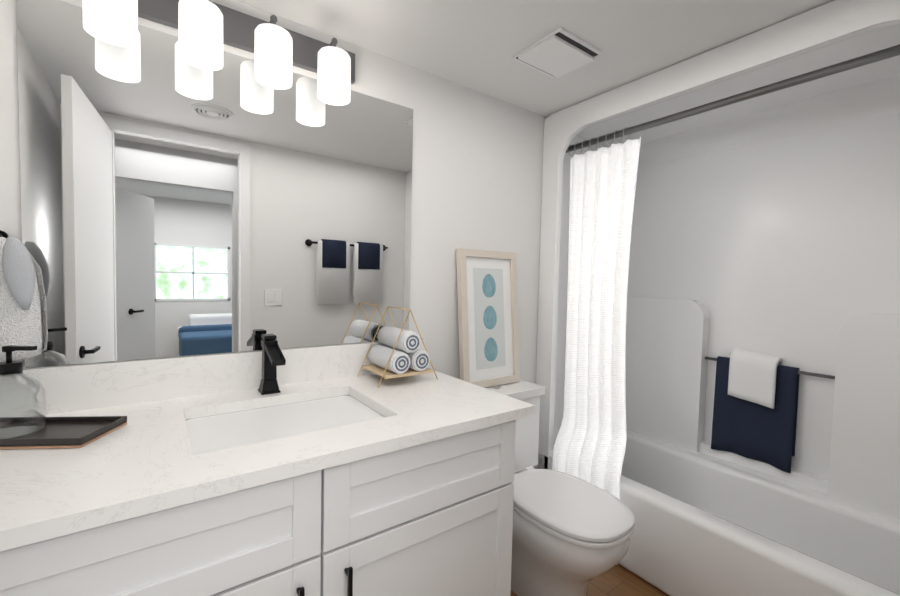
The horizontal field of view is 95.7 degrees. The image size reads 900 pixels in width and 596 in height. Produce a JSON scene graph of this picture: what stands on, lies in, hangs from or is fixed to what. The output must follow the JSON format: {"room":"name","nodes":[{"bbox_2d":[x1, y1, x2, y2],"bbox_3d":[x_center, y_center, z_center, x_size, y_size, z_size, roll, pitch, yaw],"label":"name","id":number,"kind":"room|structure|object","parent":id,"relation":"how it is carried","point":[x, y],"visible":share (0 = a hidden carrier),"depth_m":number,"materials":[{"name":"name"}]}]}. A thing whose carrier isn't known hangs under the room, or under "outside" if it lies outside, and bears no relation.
{"room":"bathroom","nodes":[
{"label":"bathroom","id":0,"kind":"room"},
{"bbox_2d":[0,230,42,360],"bbox_3d":[-1.126,-0.009,1.015,0.150,0.335,0.105,-1,3,-36],"label":"towel","id":1,"kind":"object","parent":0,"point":[20,316],"visible":0.96,"depth_m":1.01,"materials":[{"name":"white fabric"}]},
{"bbox_2d":[0,338,424,416],"bbox_3d":[-0.671,0.248,1.412,1.370,0.127,0.020,-1,3,-36],"label":"backsplash","id":2,"kind":"structure","parent":0,"relation":"attached to","point":[82,386],"depth_m":1.25,"materials":[{"name":"white stone"}]},
{"bbox_2d":[82,0,354,105],"bbox_3d":[-0.658,-0.803,1.254,0.830,0.238,0.189,-1,3,-36],"label":"sconce","id":3,"kind":"object","parent":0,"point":[207,29],"visible":1,"depth_m":1.23,"materials":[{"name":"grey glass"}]},
{"bbox_2d":[0,0,546,383],"bbox_3d":[-0.075,0.140,1.909,3.130,2.247,0.106,-1,3,-36],"label":"wall","id":4,"kind":"structure","parent":0,"point":[173,204],"depth_m":1.36,"materials":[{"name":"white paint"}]},
{"bbox_2d":[237,0,833,116],"bbox_3d":[0.424,-0.973,1.206,3.130,0.060,1.720,-1,3,-36],"label":"ceiling","id":5,"kind":"structure","parent":0,"point":[476,45],"depth_m":1.46,"materials":[{"name":"white paint"}]},
{"bbox_2d":[513,27,600,77],"bbox_3d":[0.418,-0.948,1.599,0.240,0.023,0.240,-1,3,-36],"label":"fan","id":6,"kind":"object","parent":5,"relation":"attached to","point":[559,52],"visible":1,"depth_m":1.57,"materials":[{"name":"white plastic"}]},
{"bbox_2d":[511,564,668,595],"bbox_3d":[0.373,1.276,1.304,2.930,0.050,1.520,-1,3,-36],"label":"floor","id":7,"kind":"structure","parent":0,"point":[618,580],"depth_m":1.75,"materials":[{"name":"brown wood"}]},
{"bbox_2d":[0,414,534,595],"bbox_3d":[-0.506,0.798,1.158,1.328,0.878,0.676,-1,3,-36],"label":"bathroom vanity","id":8,"kind":"object","parent":7,"relation":"on","point":[425,516],"depth_m":0.92,"materials":[{"name":"white paint"}]},
{"bbox_2d":[0,371,534,541],"bbox_3d":[-0.483,0.343,1.153,1.370,0.031,0.668,-1,3,-36],"label":"countertop","id":9,"kind":"structure","parent":8,"relation":"on","point":[150,460],"depth_m":0.90,"materials":[{"name":"white stone"}]},
{"bbox_2d":[0,345,126,448],"bbox_3d":[-0.967,0.218,0.950,0.300,0.213,0.150,1,3,-6],"label":"tray","id":10,"kind":"object","parent":9,"relation":"on","point":[42,430],"visible":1,"depth_m":0.95,"materials":[{"name":"black metal"}]},
{"bbox_2d":[0,372,46,438],"bbox_3d":[-1.022,0.243,0.946,0.120,0.140,0.120,1,3,-6],"label":"soap dispenser","id":11,"kind":"object","parent":10,"relation":"on","point":[18,427],"depth_m":0.97,"materials":[{"name":"clear glass"}]},
{"bbox_2d":[256,334,287,393],"bbox_3d":[-0.576,0.222,1.323,0.060,0.192,0.171,-1,3,-36],"label":"faucet","id":12,"kind":"object","parent":9,"relation":"on","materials":[{"name":"black metal"}]},
{"bbox_2d":[188,390,383,453],"bbox_3d":[-0.461,0.424,1.175,0.512,0.156,0.382,-1,3,-36],"label":"sink","id":13,"kind":"object","parent":9,"relation":"in","point":[233,425],"depth_m":1.21,"materials":[{"name":"white ceramic"}]},
{"bbox_2d":[357,306,437,387],"bbox_3d":[-0.201,0.175,1.581,0.258,0.276,0.226,-1,3,-36],"label":"towel rack","id":14,"kind":"object","parent":9,"relation":"on","point":[401,355],"visible":1,"depth_m":1.51,"materials":[{"name":"gold metal"}]},
{"bbox_2d":[486,380,634,595],"bbox_3d":[0.354,0.836,1.718,0.499,0.794,0.781,-1,3,-36],"label":"toilet","id":15,"kind":"object","parent":7,"relation":"on","point":[571,535],"visible":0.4,"depth_m":1.55,"materials":[{"name":"white ceramic"}]},
{"bbox_2d":[456,248,519,387],"bbox_3d":[0.193,0.098,1.982,0.360,0.655,0.030,-1,-2,-36],"label":"framed art","id":16,"kind":"object","parent":15,"relation":"on","point":[489,356],"visible":0.94,"depth_m":1.97,"materials":[{"name":"beige wood"}]},
{"bbox_2d":[533,0,899,595],"bbox_3d":[1.255,0.149,1.876,0.806,2.193,1.514,-1,3,-36],"label":"shower","id":17,"kind":"object","parent":7,"relation":"on","point":[762,454],"visible":0.79,"depth_m":1.90,"materials":[{"name":"white plastic"}]},
{"bbox_2d":[566,44,899,155],"bbox_3d":[1.016,-0.758,1.648,0.063,0.071,1.443,-1,3,-36],"label":"shower curtain rod","id":18,"kind":"object","parent":17,"relation":"attached to","point":[873,57],"visible":0.94,"depth_m":1.50,"materials":[{"name":"silver metal"}]},
{"bbox_2d":[552,137,640,499],"bbox_3d":[0.698,0.224,2.000,0.171,1.927,0.440,-1,3,-36],"label":"shower curtain","id":19,"kind":"object","parent":18,"relation":"hanging from","point":[590,443],"visible":0.79,"depth_m":2.01,"materials":[{"name":"white fabric"}]},
{"bbox_2d":[728,347,782,408],"bbox_3d":[1.532,0.391,2.042,0.134,0.261,0.190,-1,3,-36],"label":"towel","id":20,"kind":"object","parent":17,"relation":"hanging from","point":[755,374],"depth_m":2.00,"materials":[{"name":"white fabric"}]}
]}

